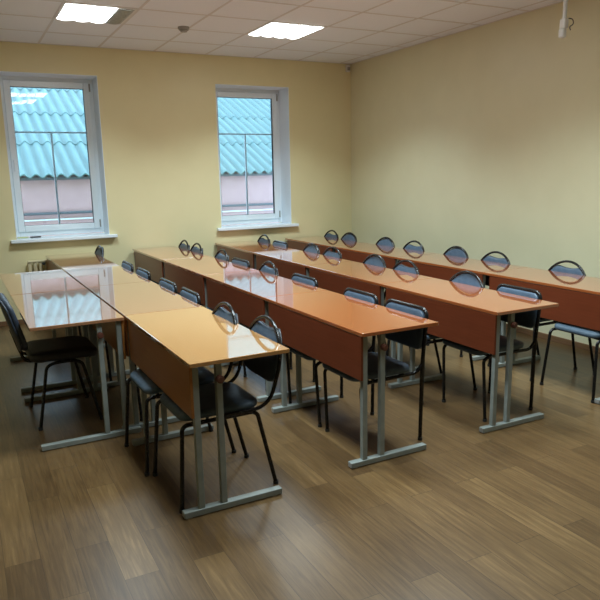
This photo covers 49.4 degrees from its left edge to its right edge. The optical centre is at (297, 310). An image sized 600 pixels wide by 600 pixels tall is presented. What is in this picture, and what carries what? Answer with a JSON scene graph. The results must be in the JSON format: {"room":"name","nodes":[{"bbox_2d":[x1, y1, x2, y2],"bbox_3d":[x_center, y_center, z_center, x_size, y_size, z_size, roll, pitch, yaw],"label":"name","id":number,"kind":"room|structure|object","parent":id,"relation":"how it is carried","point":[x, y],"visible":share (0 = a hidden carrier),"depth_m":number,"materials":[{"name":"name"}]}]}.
{"room":"classroom","nodes":[
{"label":"classroom","id":0,"kind":"room"},
{"bbox_2d":[0,41,351,321],"bbox_3d":[-2.288,-1.472,7.508,7.000,3.274,0.360,-7,13,-26],"label":"wall","id":1,"kind":"structure","parent":0,"point":[158,116],"depth_m":7.67,"materials":[{"name":"beige paint"}]},
{"bbox_2d":[0,319,24,326],"bbox_3d":[-2.172,0.018,7.650,6.600,0.055,0.015,-7,13,-26],"label":"baseboard","id":2,"kind":"structure","parent":1,"relation":"attached to","point":[3,323],"depth_m":7.14,"materials":[{"name":"brown wood"}]},
{"bbox_2d":[27,259,47,271],"bbox_3d":[-2.573,-0.231,7.309,0.782,0.700,0.154,-7,13,-26],"label":"radiator","id":3,"kind":"object","parent":1,"relation":"attached to","point":[41,263],"visible":0.17,"depth_m":7.10,"materials":[{"name":"beige metal"}]},
{"bbox_2d":[27,259,46,262],"bbox_3d":[-2.585,-0.567,7.248,0.770,0.018,0.071,-7,13,-26],"label":"grille","id":4,"kind":"object","parent":3,"relation":"attached to","point":[32,261],"depth_m":7.11,"materials":[{"name":"beige metal"}]},
{"bbox_2d":[0,71,117,243],"bbox_3d":[-2.668,-1.671,7.221,1.127,1.766,0.405,-7,13,-26],"label":"window","id":5,"kind":"structure","parent":1,"relation":"in","point":[88,84],"depth_m":7.32,"materials":[{"name":"white plastic"}]},
{"bbox_2d":[15,131,85,223],"bbox_3d":[-2.745,-1.475,7.406,0.787,1.066,0.012,-7,13,-26],"label":"grille","id":6,"kind":"object","parent":5,"relation":"attached to","point":[15,131],"depth_m":7.38,"materials":[{"name":"white paint"}]},
{"bbox_2d":[215,84,298,230],"bbox_3d":[-0.583,-1.917,8.265,1.113,1.734,0.405,-7,13,-26],"label":"window","id":7,"kind":"structure","parent":1,"relation":"in","point":[278,96],"depth_m":8.43,"materials":[{"name":"white plastic"}]},
{"bbox_2d":[219,133,270,213],"bbox_3d":[-0.660,-1.737,8.447,0.773,1.066,0.012,-7,13,-26],"label":"grille","id":8,"kind":"object","parent":7,"relation":"attached to","point":[244,134],"depth_m":8.40,"materials":[{"name":"metal"}]},
{"bbox_2d":[345,64,349,71],"bbox_3d":[0.657,-3.145,8.483,0.056,0.090,0.050,-7,13,-26],"label":"sensor","id":9,"kind":"object","parent":1,"relation":"attached to","point":[347,67],"visible":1,"depth_m":8.47,"materials":[{"name":"white plastic"}]},
{"bbox_2d":[0,0,562,63],"bbox_3d":[-0.086,-2.043,2.955,6.600,0.020,9.400,-7,13,-26],"label":"ceiling","id":10,"kind":"structure","parent":0,"point":[463,13],"depth_m":6.12,"materials":[{"name":"tile"}]},
{"bbox_2d":[54,2,137,24],"bbox_3d":[-1.746,-2.595,5.615,0.596,0.112,0.596,-7,13,-26],"label":"ceiling light","id":11,"kind":"object","parent":10,"relation":"attached to","point":[70,11],"visible":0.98,"depth_m":5.59,"materials":[{"name":"white plastic"}]},
{"bbox_2d":[57,4,82,20],"bbox_3d":[-1.931,-2.522,5.532,0.136,0.010,0.560,-7,13,-26],"label":"diffuser","id":12,"kind":"object","parent":11,"relation":"attached to","point":[69,12],"depth_m":5.51,"materials":[{"name":"white plastic"}]},
{"bbox_2d":[75,5,100,21],"bbox_3d":[-1.807,-2.537,5.594,0.136,0.010,0.560,-7,13,-26],"label":"diffuser","id":13,"kind":"object","parent":11,"relation":"attached to","point":[84,13],"depth_m":5.55,"materials":[{"name":"white plastic"}]},
{"bbox_2d":[90,7,116,22],"bbox_3d":[-1.683,-2.553,5.657,0.136,0.010,0.560,-7,13,-26],"label":"diffuser","id":14,"kind":"object","parent":11,"relation":"attached to","point":[101,15],"depth_m":5.63,"materials":[{"name":"white plastic"}]},
{"bbox_2d":[106,9,134,24],"bbox_3d":[-1.558,-2.568,5.719,0.136,0.010,0.560,-7,13,-26],"label":"diffuser","id":15,"kind":"object","parent":11,"relation":"attached to","point":[118,16],"depth_m":5.69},
{"bbox_2d":[178,26,188,32],"bbox_3d":[-1.082,-2.670,6.206,0.110,0.044,0.110,-7,13,-26],"label":"smoke detector","id":16,"kind":"object","parent":10,"relation":"attached to","point":[183,29],"visible":1,"depth_m":6.17,"materials":[{"name":"grey plastic"}]},
{"bbox_2d":[0,0,562,63],"bbox_3d":[-0.086,-2.034,2.957,6.600,0.007,9.400,-7,13,-26],"label":"grid","id":17,"kind":"object","parent":10,"relation":"attached to","point":[63,1],"visible":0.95,"depth_m":6.25,"materials":[{"name":"silver metal"}]},
{"bbox_2d":[246,22,325,38],"bbox_3d":[-0.119,-2.799,6.427,0.596,0.112,0.596,-7,13,-26],"label":"ceiling light","id":18,"kind":"object","parent":10,"relation":"attached to","point":[271,29],"visible":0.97,"depth_m":6.39,"materials":[{"name":"white plastic"}]},
{"bbox_2d":[248,23,283,35],"bbox_3d":[-0.304,-2.725,6.345,0.136,0.010,0.560,-7,13,-26],"label":"diffuser","id":19,"kind":"object","parent":18,"relation":"attached to","point":[268,28],"depth_m":6.33,"materials":[{"name":"white plastic"}]},
{"bbox_2d":[262,24,297,36],"bbox_3d":[-0.180,-2.741,6.407,0.136,0.010,0.560,-7,13,-26],"label":"diffuser","id":20,"kind":"object","parent":18,"relation":"attached to","point":[282,29],"depth_m":6.39,"materials":[{"name":"white plastic"}]},
{"bbox_2d":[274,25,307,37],"bbox_3d":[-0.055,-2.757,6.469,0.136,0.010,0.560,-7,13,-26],"label":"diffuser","id":21,"kind":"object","parent":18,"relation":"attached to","point":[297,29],"depth_m":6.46,"materials":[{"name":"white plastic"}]},
{"bbox_2d":[287,27,321,38],"bbox_3d":[0.069,-2.772,6.531,0.136,0.010,0.560,-7,13,-26],"label":"diffuser","id":22,"kind":"object","parent":18,"relation":"attached to","point":[304,32],"depth_m":6.50,"materials":[{"name":"white plastic"}]},
{"bbox_2d":[558,0,573,37],"bbox_3d":[2.008,-2.264,4.889,0.100,0.425,0.104,-7,13,-26],"label":"mount","id":23,"kind":"object","parent":10,"relation":"hanging from","point":[564,21],"depth_m":4.89,"materials":[{"name":"white plastic"}]},
{"bbox_2d":[0,297,599,599],"bbox_3d":[-0.061,0.902,3.644,7.000,0.120,9.960,-7,13,-26],"label":"floor","id":24,"kind":"structure","parent":0,"point":[513,512],"depth_m":3.23,"materials":[{"name":"brown wood"}]},
{"bbox_2d":[0,269,99,392],"bbox_3d":[-2.090,0.121,5.455,0.589,0.750,1.217,-7,13,-27],"label":"desk","id":25,"kind":"object","parent":24,"relation":"on","point":[49,280],"visible":0.43,"depth_m":5.14,"materials":[{"name":"brown wood"}]},
{"bbox_2d":[0,293,103,430],"bbox_3d":[-1.651,0.295,4.351,0.564,0.845,0.527,-7,13,-27],"label":"padded chair","id":26,"kind":"object","parent":24,"relation":"on","point":[66,349],"visible":1,"depth_m":4.21,"materials":[{"name":"black leather"}]},
{"bbox_2d":[11,288,141,450],"bbox_3d":[-1.518,0.332,4.392,0.589,0.750,1.217,-7,13,-27],"label":"desk","id":27,"kind":"object","parent":24,"relation":"on","point":[76,307],"visible":0.96,"depth_m":4.04,"materials":[{"name":"brown wood"}]},
{"bbox_2d":[45,252,114,340],"bbox_3d":[-2.262,-0.149,6.763,0.558,0.750,1.217,-7,13,-27],"label":"school desk","id":28,"kind":"object","parent":24,"relation":"on","point":[54,262],"visible":0.28,"depth_m":6.64,"materials":[{"name":"brown wood"}]},
{"bbox_2d":[95,245,103,257],"bbox_3d":[-2.399,-0.261,7.072,0.631,0.848,0.477,-7,13,-27],"label":"chair","id":29,"kind":"object","parent":24,"relation":"on","point":[99,250],"visible":0.22,"depth_m":7.08,"materials":[{"name":"grey plastic"}]},
{"bbox_2d":[78,260,133,357],"bbox_3d":[-1.780,-0.029,6.020,0.520,0.799,0.437,-7,13,-26],"label":"padded chair","id":30,"kind":"object","parent":24,"relation":"on","point":[125,264],"visible":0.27,"depth_m":6.04,"materials":[{"name":"black leather"}]},
{"bbox_2d":[63,264,149,377],"bbox_3d":[-1.694,0.060,5.707,0.559,0.750,1.217,-7,13,-27],"label":"school desk","id":31,"kind":"object","parent":24,"relation":"on","point":[91,276],"visible":0.42,"depth_m":5.45,"materials":[{"name":"brown wood"}]},
{"bbox_2d":[87,267,150,326],"bbox_3d":[-1.521,0.065,5.545,0.520,0.799,0.437,-7,13,-27],"label":"padded chair","id":32,"kind":"object","parent":24,"relation":"on","point":[140,271],"visible":0.17,"depth_m":5.52,"materials":[{"name":"black leather"}]},
{"bbox_2d":[104,278,176,381],"bbox_3d":[-1.186,0.189,4.920,0.520,0.799,0.437,-7,13,-28],"label":"padded chair","id":33,"kind":"object","parent":24,"relation":"on","point":[163,282],"visible":0.16,"depth_m":5.00,"materials":[{"name":"black leather"}]},
{"bbox_2d":[87,281,202,428],"bbox_3d":[-1.126,0.270,4.651,0.558,0.750,1.217,-7,13,-27],"label":"school desk","id":34,"kind":"object","parent":24,"relation":"on","point":[138,297],"visible":0.48,"depth_m":4.37,"materials":[{"name":"brown wood"}]},
{"bbox_2d":[124,287,200,420],"bbox_3d":[-0.946,0.277,4.477,0.520,0.799,0.437,-7,13,-26],"label":"padded chair","id":35,"kind":"object","parent":24,"relation":"on","point":[185,292],"visible":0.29,"depth_m":4.37,"materials":[{"name":"black leather"}]},
{"bbox_2d":[132,246,206,282],"bbox_3d":[-1.439,-0.268,7.251,0.559,0.750,1.217,-7,13,-27],"label":"school desk","id":36,"kind":"object","parent":24,"relation":"on","point":[150,259],"visible":0.37,"depth_m":7.03,"materials":[{"name":"brown wood"}]},
{"bbox_2d":[151,243,202,283],"bbox_3d":[-1.342,-0.292,7.115,0.621,0.848,0.477,-7,13,-28],"label":"chair","id":37,"kind":"object","parent":24,"relation":"on","point":[193,248],"visible":0.2,"depth_m":7.14,"materials":[{"name":"black leather"}]},
{"bbox_2d":[124,302,238,476],"bbox_3d":[-0.658,0.400,3.742,0.621,0.848,0.477,-7,13,-27],"label":"chair","id":38,"kind":"object","parent":24,"relation":"on","point":[147,386],"visible":0.47,"depth_m":3.66,"materials":[{"name":"black leather"}]},
{"bbox_2d":[178,240,189,249],"bbox_3d":[-1.548,-0.367,7.496,0.621,0.848,0.477,-7,13,-27],"label":"chair","id":39,"kind":"object","parent":24,"relation":"on","point":[181,245],"visible":0.17,"depth_m":7.55,"materials":[{"name":"black leather"}]},
{"bbox_2d":[177,249,228,294],"bbox_3d":[-0.993,-0.163,6.463,0.621,0.848,0.477,-7,13,-26],"label":"chair","id":40,"kind":"object","parent":24,"relation":"on","point":[218,255],"visible":0.22,"depth_m":6.50,"materials":[{"name":"black leather"}]},
{"bbox_2d":[125,307,289,519],"bbox_3d":[-0.558,0.479,3.594,0.559,0.750,1.217,-7,13,-27],"label":"school desk","id":41,"kind":"object","parent":24,"relation":"on","point":[170,346],"visible":0.94,"depth_m":3.23,"materials":[{"name":"laminate"}]},
{"bbox_2d":[162,256,255,307],"bbox_3d":[-0.873,-0.059,6.194,0.559,0.750,1.217,-7,13,-27],"label":"school desk","id":42,"kind":"object","parent":24,"relation":"on","point":[188,273],"visible":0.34,"depth_m":5.98,"materials":[{"name":"brown wood"}]},
{"bbox_2d":[152,315,281,513],"bbox_3d":[-0.403,0.476,3.353,0.621,0.848,0.477,-7,13,-28],"label":"chair","id":43,"kind":"object","parent":24,"relation":"on","point":[237,402],"visible":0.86,"depth_m":3.29,"materials":[{"name":"black plastic"}]},
{"bbox_2d":[201,257,249,305],"bbox_3d":[-0.735,-0.063,6.081,0.520,0.799,0.437,-7,13,-28],"label":"padded chair","id":44,"kind":"object","parent":24,"relation":"on","point":[246,263],"visible":0.17,"depth_m":6.06,"materials":[{"name":"black leather"}]},
{"bbox_2d":[207,261,277,310],"bbox_3d":[-0.484,0.029,5.496,0.621,0.848,0.477,-7,13,-26],"label":"chair","id":45,"kind":"object","parent":24,"relation":"on","point":[264,268],"visible":0.19,"depth_m":5.54,"materials":[{"name":"black leather"}]},
{"bbox_2d":[215,240,290,269],"bbox_3d":[-0.542,-0.384,7.714,0.558,0.750,1.217,-7,13,-26],"label":"school desk","id":46,"kind":"object","parent":24,"relation":"on","point":[245,250],"visible":0.37,"depth_m":7.51,"materials":[{"name":"brown wood"}]},
{"bbox_2d":[257,234,270,243],"bbox_3d":[-0.650,-0.484,7.966,0.621,0.848,0.477,-7,13,-26],"label":"chair","id":47,"kind":"object","parent":24,"relation":"on","point":[260,239],"visible":0.22,"depth_m":8.02,"materials":[{"name":"black leather"}]},
{"bbox_2d":[203,270,325,402],"bbox_3d":[-0.307,0.151,5.136,0.558,0.750,1.217,-7,13,-27],"label":"school desk","id":48,"kind":"object","parent":24,"relation":"on","point":[245,291],"visible":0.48,"depth_m":4.88,"materials":[{"name":"brown wood"}]},
{"bbox_2d":[239,273,317,383],"bbox_3d":[-0.149,0.149,5.008,0.520,0.799,0.437,-7,13,-27],"label":"padded chair","id":49,"kind":"object","parent":24,"relation":"on","point":[297,277],"visible":0.29,"depth_m":5.03,"materials":[{"name":"black leather"}]},
{"bbox_2d":[272,240,287,247],"bbox_3d":[-0.408,-0.390,7.607,0.520,0.799,0.437,-7,13,-25],"label":"padded chair","id":50,"kind":"object","parent":24,"relation":"on","point":[275,242],"visible":0.19,"depth_m":7.61,"materials":[{"name":"black leather"}]},
{"bbox_2d":[254,249,349,279],"bbox_3d":[0.006,-0.172,6.648,0.558,0.750,1.217,-7,13,-26],"label":"school desk","id":51,"kind":"object","parent":24,"relation":"on","point":[287,262],"visible":0.36,"depth_m":6.44,"materials":[{"name":"brown wood"}]},
{"bbox_2d":[303,243,319,253],"bbox_3d":[-0.087,-0.267,6.871,0.631,0.848,0.477,-7,13,-26],"label":"chair","id":52,"kind":"object","parent":24,"relation":"on","point":[311,247],"visible":0.2,"depth_m":6.91,"materials":[{"name":"black leather"}]},
{"bbox_2d":[285,236,367,254],"bbox_3d":[0.324,-0.492,8.142,0.558,0.750,1.217,-7,13,-27],"label":"school desk","id":53,"kind":"object","parent":24,"relation":"on","point":[298,243],"visible":0.34,"depth_m":8.07,"materials":[{"name":"brown wood"}]},
{"bbox_2d":[324,230,338,252],"bbox_3d":[0.202,-0.594,8.402,0.621,0.848,0.477,-7,13,-26],"label":"chair","id":54,"kind":"object","parent":24,"relation":"on","point":[327,234],"visible":0.16,"depth_m":8.45,"materials":[{"name":"black leather"}]},
{"bbox_2d":[285,288,378,427],"bbox_3d":[0.217,0.288,4.310,0.520,0.799,0.437,-7,13,-27],"label":"padded chair","id":55,"kind":"object","parent":24,"relation":"on","point":[351,292],"visible":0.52,"depth_m":4.26,"materials":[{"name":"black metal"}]},
{"bbox_2d":[322,246,341,258],"bbox_3d":[0.114,-0.191,6.488,0.621,0.848,0.477,-7,13,-26],"label":"chair","id":56,"kind":"object","parent":24,"relation":"on","point":[327,252],"visible":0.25,"depth_m":6.54,"materials":[{"name":"black leather"}]},
{"bbox_2d":[341,232,356,240],"bbox_3d":[0.406,-0.518,8.021,0.631,0.848,0.477,-7,13,-26],"label":"chair","id":57,"kind":"object","parent":24,"relation":"on","point":[350,236],"visible":0.17,"depth_m":8.06,"materials":[{"name":"black leather"}]},
{"bbox_2d":[264,290,437,468],"bbox_3d":[0.259,0.360,4.079,0.558,0.750,1.217,-7,13,-27],"label":"school desk","id":58,"kind":"object","parent":24,"relation":"on","point":[331,328],"visible":0.97,"depth_m":3.74,"materials":[{"name":"brown wood"}]},
{"bbox_2d":[306,261,431,378],"bbox_3d":[0.554,0.040,5.582,0.558,0.750,1.217,-7,13,-26],"label":"school desk","id":59,"kind":"object","parent":24,"relation":"on","point":[339,276],"visible":0.39,"depth_m":5.40,"materials":[{"name":"brown wood"}]},
{"bbox_2d":[363,254,385,338],"bbox_3d":[0.461,-0.059,5.824,0.631,0.848,0.477,-7,13,-26],"label":"chair","id":60,"kind":"object","parent":24,"relation":"on","point":[376,260],"visible":0.15,"depth_m":5.86,"materials":[{"name":"black leather"}]},
{"bbox_2d":[322,299,428,440],"bbox_3d":[0.451,0.372,3.883,0.520,0.799,0.437,-7,13,-28],"label":"padded chair","id":61,"kind":"object","parent":24,"relation":"on","point":[415,338],"visible":0.65,"depth_m":3.82,"materials":[{"name":"black leather"}]},
{"bbox_2d":[334,243,435,268],"bbox_3d":[0.883,-0.281,7.081,0.558,0.750,1.217,-7,13,-27],"label":"school desk","id":62,"kind":"object","parent":24,"relation":"on","point":[359,253],"visible":0.41,"depth_m":6.95,"materials":[{"name":"brown wood"}]},
{"bbox_2d":[376,237,394,246],"bbox_3d":[0.766,-0.386,7.353,0.631,0.848,0.477,-7,13,-27],"label":"chair","id":63,"kind":"object","parent":24,"relation":"on","point":[385,241],"visible":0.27,"depth_m":7.40,"materials":[{"name":"black leather"}]},
{"bbox_2d":[384,260,419,350],"bbox_3d":[0.670,0.025,5.400,0.621,0.848,0.477,-7,13,-26],"label":"chair","id":64,"kind":"object","parent":24,"relation":"on","point":[400,267],"visible":0.24,"depth_m":5.46,"materials":[{"name":"black leather"}]},
{"bbox_2d":[384,240,424,288],"bbox_3d":[1.005,-0.296,6.900,0.621,0.848,0.477,-7,13,-27],"label":"chair","id":65,"kind":"object","parent":24,"relation":"on","point":[408,245],"visible":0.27,"depth_m":6.95,"materials":[{"name":"black leather"}]},
{"bbox_2d":[385,271,483,403],"bbox_3d":[1.009,0.158,4.734,0.631,0.848,0.477,-7,13,-27],"label":"chair","id":66,"kind":"object","parent":24,"relation":"on","point":[465,277],"visible":0.26,"depth_m":4.74,"materials":[{"name":"black metal"}]},
{"bbox_2d":[443,246,468,257],"bbox_3d":[1.317,-0.180,6.318,0.631,0.848,0.477,-7,13,-26],"label":"chair","id":67,"kind":"object","parent":24,"relation":"on","point":[457,251],"visible":0.17,"depth_m":6.36,"materials":[{"name":"black leather"}]},
{"bbox_2d":[396,254,527,360],"bbox_3d":[1.443,-0.071,6.021,0.558,0.750,1.217,-7,13,-27],"label":"school desk","id":68,"kind":"object","parent":24,"relation":"on","point":[439,266],"visible":0.43,"depth_m":5.84,"materials":[{"name":"brown wood"}]},
{"bbox_2d":[426,251,510,356],"bbox_3d":[1.556,-0.086,5.843,0.621,0.848,0.477,-7,13,-27],"label":"chair","id":69,"kind":"object","parent":24,"relation":"on","point":[486,257],"visible":0.26,"depth_m":5.90,"materials":[{"name":"black leather"}]},
{"bbox_2d":[381,278,558,433],"bbox_3d":[1.103,0.251,4.515,0.558,0.750,1.217,-7,13,-26],"label":"school desk","id":70,"kind":"object","parent":24,"relation":"on","point":[467,315],"visible":0.92,"depth_m":4.13,"materials":[{"name":"brown wood"}]},
{"bbox_2d":[442,284,541,421],"bbox_3d":[1.275,0.259,4.342,0.520,0.799,0.437,-7,13,-25],"label":"padded chair","id":71,"kind":"object","parent":24,"relation":"on","point":[529,319],"visible":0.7,"depth_m":4.26,"materials":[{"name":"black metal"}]},
{"bbox_2d":[487,260,585,380],"bbox_3d":[1.920,0.048,5.166,0.621,0.848,0.477,-7,13,-26],"label":"chair","id":72,"kind":"object","parent":24,"relation":"on","point":[558,268],"visible":0.28,"depth_m":5.15,"materials":[{"name":"black metal"}]},
{"bbox_2d":[484,267,599,404],"bbox_3d":[2.003,0.139,4.960,0.558,0.750,1.217,-7,13,-27],"label":"school desk","id":73,"kind":"object","parent":24,"relation":"on","point":[577,297],"visible":0.68,"depth_m":4.74,"materials":[{"name":"brown wood"}]},
{"bbox_2d":[540,322,599,402],"bbox_3d":[2.168,0.144,4.684,0.621,0.848,0.477,-7,13,-26],"label":"chair","id":74,"kind":"object","parent":24,"relation":"on","point":[586,332],"visible":0.55,"depth_m":4.57,"materials":[{"name":"black metal"}]},
{"bbox_2d":[351,0,599,346],"bbox_3d":[3.011,-1.047,4.661,0.200,3.154,9.600,-7,13,-26],"label":"wall","id":75,"kind":"structure","parent":0,"point":[482,140],"depth_m":6.46,"materials":[{"name":"beige paint"}]},
{"bbox_2d":[506,323,599,353],"bbox_3d":[2.904,0.465,5.011,0.015,0.055,9.385,-7,13,-26],"label":"baseboard","id":76,"kind":"structure","parent":75,"relation":"attached to","point":[564,341],"depth_m":5.98,"materials":[{"name":"brown wood"}]},
{"label":"outside","id":77,"kind":"structure","parent":0,"visible":0},
{"bbox_3d":[-4.746,-0.871,15.510,36.000,0.120,15.640,-7,13,-26],"label":"ground","id":78,"kind":"structure","parent":77,"visible":0},
{"bbox_2d":[10,87,278,237],"bbox_3d":[-4.941,-4.366,14.404,21.450,7.182,11.442,-7,13,-26],"label":"building","id":79,"kind":"structure","parent":78,"relation":"on","point":[34,109],"depth_m":10.61,"materials":[{"name":"teal paint"}]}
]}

